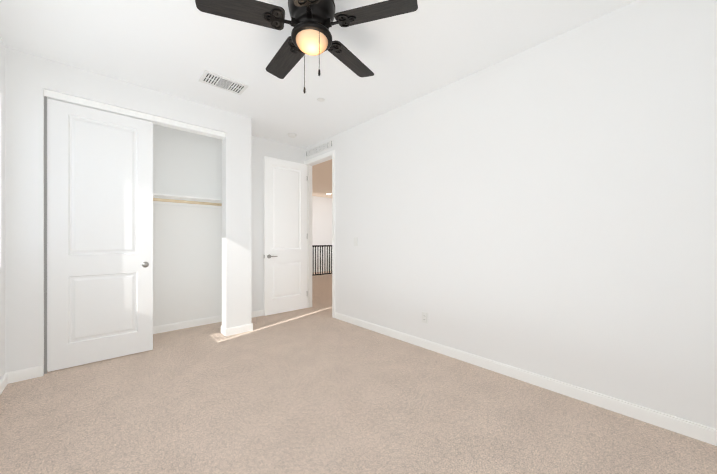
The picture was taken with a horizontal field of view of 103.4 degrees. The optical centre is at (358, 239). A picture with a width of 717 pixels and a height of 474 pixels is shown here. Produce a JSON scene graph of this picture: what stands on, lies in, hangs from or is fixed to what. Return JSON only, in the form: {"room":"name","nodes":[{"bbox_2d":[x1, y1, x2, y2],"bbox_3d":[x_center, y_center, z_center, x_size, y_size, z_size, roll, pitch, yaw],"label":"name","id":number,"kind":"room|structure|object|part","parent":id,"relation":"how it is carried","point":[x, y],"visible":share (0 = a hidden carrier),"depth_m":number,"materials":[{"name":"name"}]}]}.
{"room":"empty bedroom","nodes":[
{"label":"empty bedroom","id":0,"kind":"room"},
{"bbox_2d":[0,37,4,379],"bbox_3d":[-1.704,-0.199,0.931,0.120,2.740,5.220,0,0,-42],"label":"wall","id":1,"kind":"structure","parent":0,"point":[2,209],"depth_m":2.23,"materials":[{"name":"white paint"}]},
{"bbox_2d":[0,373,7,394],"bbox_3d":[-1.418,1.126,0.716,0.013,0.090,4.277,0,0,-42],"label":"baseboard","id":2,"kind":"structure","parent":1,"relation":"attached to","point":[3,381],"depth_m":2.19,"materials":[{"name":"white wood"}]},
{"bbox_2d":[5,47,251,374],"bbox_3d":[-2.183,-0.199,3.043,2.013,2.740,0.170,0,0,-42],"label":"wall","id":3,"kind":"structure","parent":0,"point":[29,78],"depth_m":2.44,"materials":[{"name":"white paint"}]},
{"bbox_2d":[44,96,46,373],"bbox_3d":[-2.740,-0.041,2.479,0.017,2.425,0.006,0,0,-42],"label":"trim","id":4,"kind":"structure","parent":3,"relation":"attached to","point":[45,234],"depth_m":2.48,"materials":[{"name":"grey"}]},
{"bbox_2d":[47,268,47,369],"bbox_3d":[-2.505,-0.040,2.774,0.752,2.398,0.035,0,0,-42],"label":"closet door leaf","id":5,"kind":"structure","parent":3,"relation":"in","point":[47,318],"depth_m":2.52,"materials":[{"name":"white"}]},
{"bbox_2d":[47,98,152,371],"bbox_3d":[-2.459,-0.040,2.748,0.752,2.398,0.035,0,0,-42],"label":"closet door","id":6,"kind":"structure","parent":3,"relation":"in","point":[100,220],"depth_m":2.70,"materials":[{"name":"white wood"}]},
{"bbox_2d":[142,262,148,267],"bbox_3d":[-2.215,0.258,2.943,0.062,0.062,0.008,0,0,-42],"label":"door knob","id":7,"kind":"object","parent":6,"relation":"attached to","point":[145,264],"visible":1,"depth_m":2.94,"materials":[{"name":"grey metal"}]},
{"bbox_2d":[44,89,224,139],"bbox_3d":[-2.218,-1.282,3.004,1.495,0.055,0.110,0,0,-42],"label":"trim","id":8,"kind":"structure","parent":3,"relation":"attached to","point":[155,120],"depth_m":2.88,"materials":[{"name":"white wood"}]},
{"bbox_2d":[7,310,263,383],"bbox_3d":[-1.895,1.126,3.587,3.172,0.090,0.613,0,0,-42],"label":"baseboard","id":9,"kind":"structure","parent":3,"relation":"attached to","point":[24,374],"depth_m":2.42,"materials":[{"name":"white wood"}]},
{"bbox_2d":[153,124,221,326],"bbox_3d":[-2.673,-0.199,3.496,1.898,2.740,0.120,0,0,-42],"label":"wall","id":10,"kind":"structure","parent":0,"point":[187,263],"depth_m":3.77,"materials":[{"name":"white paint"}]},
{"bbox_2d":[153,193,221,207],"bbox_3d":[-2.530,-0.488,3.338,1.898,0.108,0.308,0,0,-42],"label":"closet shelf","id":11,"kind":"object","parent":10,"relation":"attached to","point":[158,198],"depth_m":3.59,"materials":[{"name":"white wood"}]},
{"bbox_3d":[-2.438,-0.469,3.237,1.858,0.035,0.035,0,0,-42],"label":"rod","id":12,"kind":"part","parent":11,"relation":"part of","materials":[{"name":"brown wood"}]},
{"bbox_2d":[153,315,221,333],"bbox_3d":[-2.458,1.126,3.259,1.898,0.090,0.520,0,0,-42],"label":"baseboard","id":13,"kind":"structure","parent":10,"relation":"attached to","point":[181,325],"depth_m":3.75,"materials":[{"name":"white wood"}]},
{"bbox_2d":[252,136,304,310],"bbox_3d":[-1.470,-0.199,4.530,1.274,2.740,0.210,0,0,-42],"label":"wall","id":14,"kind":"structure","parent":0,"point":[261,148],"depth_m":4.34,"materials":[{"name":"white paint"}]},
{"bbox_2d":[0,0,636,197],"bbox_3d":[0.196,-1.629,5.546,9.142,0.120,9.490,0,0,-42],"label":"ceiling","id":15,"kind":"structure","parent":0,"point":[177,48],"depth_m":2.32,"materials":[{"name":"white paint"}]},
{"bbox_2d":[199,70,248,94],"bbox_3d":[-1.347,-1.563,2.837,0.400,0.012,0.235,0,0,-42],"label":"ceiling vent","id":16,"kind":"object","parent":15,"relation":"in","point":[221,82],"visible":1,"depth_m":2.83,"materials":[{"name":"white metal"}]},
{"bbox_2d":[287,133,296,137],"bbox_3d":[-0.990,-1.552,4.221,0.136,0.034,0.136,0,0,-42],"label":"smoke detector","id":17,"kind":"object","parent":15,"relation":"attached to","point":[292,135],"visible":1,"depth_m":4.18,"materials":[{"name":"white plastic"}]},
{"bbox_2d":[195,0,417,93],"bbox_3d":[-0.306,-1.271,1.813,1.262,0.595,1.235,0,0,-42],"label":"ceiling fan","id":18,"kind":"object","parent":15,"relation":"hanging from","point":[311,22],"visible":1,"depth_m":1.70,"materials":[{"name":"brown metal"}]},
{"label":"blade","id":19,"kind":"part","parent":18,"relation":"part of","materials":[{"name":"black wood"}]},
{"bbox_3d":[-0.541,-1.337,2.104,0.150,0.006,0.482,14,-8,-37],"label":"blade","id":20,"kind":"part","parent":18,"relation":"part of","materials":[{"name":"brown wood"}]},
{"bbox_3d":[-0.282,-1.337,1.371,0.150,0.006,0.482,-11,0,-1],"label":"blade","id":21,"kind":"part","parent":18,"relation":"part of","materials":[{"name":"brown wood"}]},
{"bbox_3d":[-0.292,-1.409,1.779,0.294,0.320,0.294,0,0,-42],"label":"motor","id":22,"kind":"part","parent":18,"relation":"part of","materials":[{"name":"brown metal"}]},
{"bbox_3d":[-0.292,-1.217,1.779,0.200,0.068,0.200,0,0,-42],"label":"lamp shade","id":23,"kind":"part","parent":18,"relation":"part of","materials":[{"name":"white glass"}]},
{"bbox_3d":[-0.061,-1.337,2.116,0.150,0.006,0.482,13,7,34],"label":"blade","id":24,"kind":"part","parent":18,"relation":"part of","materials":[{"name":"brown wood"}]},
{"label":"blade","id":25,"kind":"part","parent":18,"relation":"part of","materials":[{"name":"black wood"}]},
{"bbox_2d":[312,196,331,269],"bbox_3d":[-1.740,-0.200,10.119,5.610,2.740,0.120,0,0,-42],"label":"wall","id":26,"kind":"structure","parent":0,"point":[321,220],"depth_m":10.39,"materials":[{"name":"white paint"}]},
{"bbox_2d":[0,271,716,473],"bbox_3d":[0.196,1.231,5.546,9.142,0.120,9.490,0,0,-42],"label":"floor","id":27,"kind":"structure","parent":0,"point":[304,391],"depth_m":1.88,"materials":[{"name":"beige carpet"}]},
{"bbox_2d":[312,245,331,275],"bbox_3d":[-0.740,0.655,9.325,3.260,1.030,0.060,0,0,-42],"label":"stair railing","id":28,"kind":"object","parent":27,"relation":"on","point":[320,246],"visible":0.19,"depth_m":8.95,"materials":[{"name":"black metal"}]},
{"bbox_2d":[305,0,716,428],"bbox_3d":[0.731,-0.199,3.146,0.120,2.740,5.220,0,0,-42],"label":"wall","id":29,"kind":"structure","parent":0,"point":[548,208],"depth_m":2.15,"materials":[{"name":"white paint"}]},
{"bbox_2d":[304,150,334,317],"bbox_3d":[-0.601,-0.088,4.611,0.148,2.518,0.886,0,0,-42],"label":"door frame","id":30,"kind":"structure","parent":29,"relation":"attached to","point":[309,234],"depth_m":4.87,"materials":[{"name":"white wood"}]},
{"bbox_2d":[264,156,306,315],"bbox_3d":[-1.158,-0.058,4.571,0.756,2.432,0.134,0,0,-42],"label":"entry door","id":31,"kind":"structure","parent":30,"relation":"attached to","point":[285,235],"depth_m":4.54,"materials":[{"name":"white painted wood"},{"name":"satin nickel"}]},
{"bbox_2d":[306,140,332,157],"bbox_3d":[-0.645,-1.459,4.564,0.009,0.110,0.750,0,0,-42],"label":"air vent","id":32,"kind":"object","parent":29,"relation":"in","point":[320,148],"visible":1,"depth_m":4.54,"materials":[{"name":"white metal"}]},
{"bbox_2d":[422,312,427,322],"bbox_3d":[0.716,0.841,3.068,0.008,0.115,0.072,0,0,-42],"label":"wall outlet plate","id":33,"kind":"object","parent":29,"relation":"attached to","point":[424,317],"visible":1,"depth_m":3.06,"materials":[{"name":"white plastic"}]},
{"bbox_2d":[335,312,716,445],"bbox_3d":[1.007,1.126,2.745,0.013,0.090,4.015,0,0,-42],"label":"baseboard","id":34,"kind":"structure","parent":29,"relation":"attached to","point":[700,432],"depth_m":2.12,"materials":[{"name":"white wood"}]}
]}

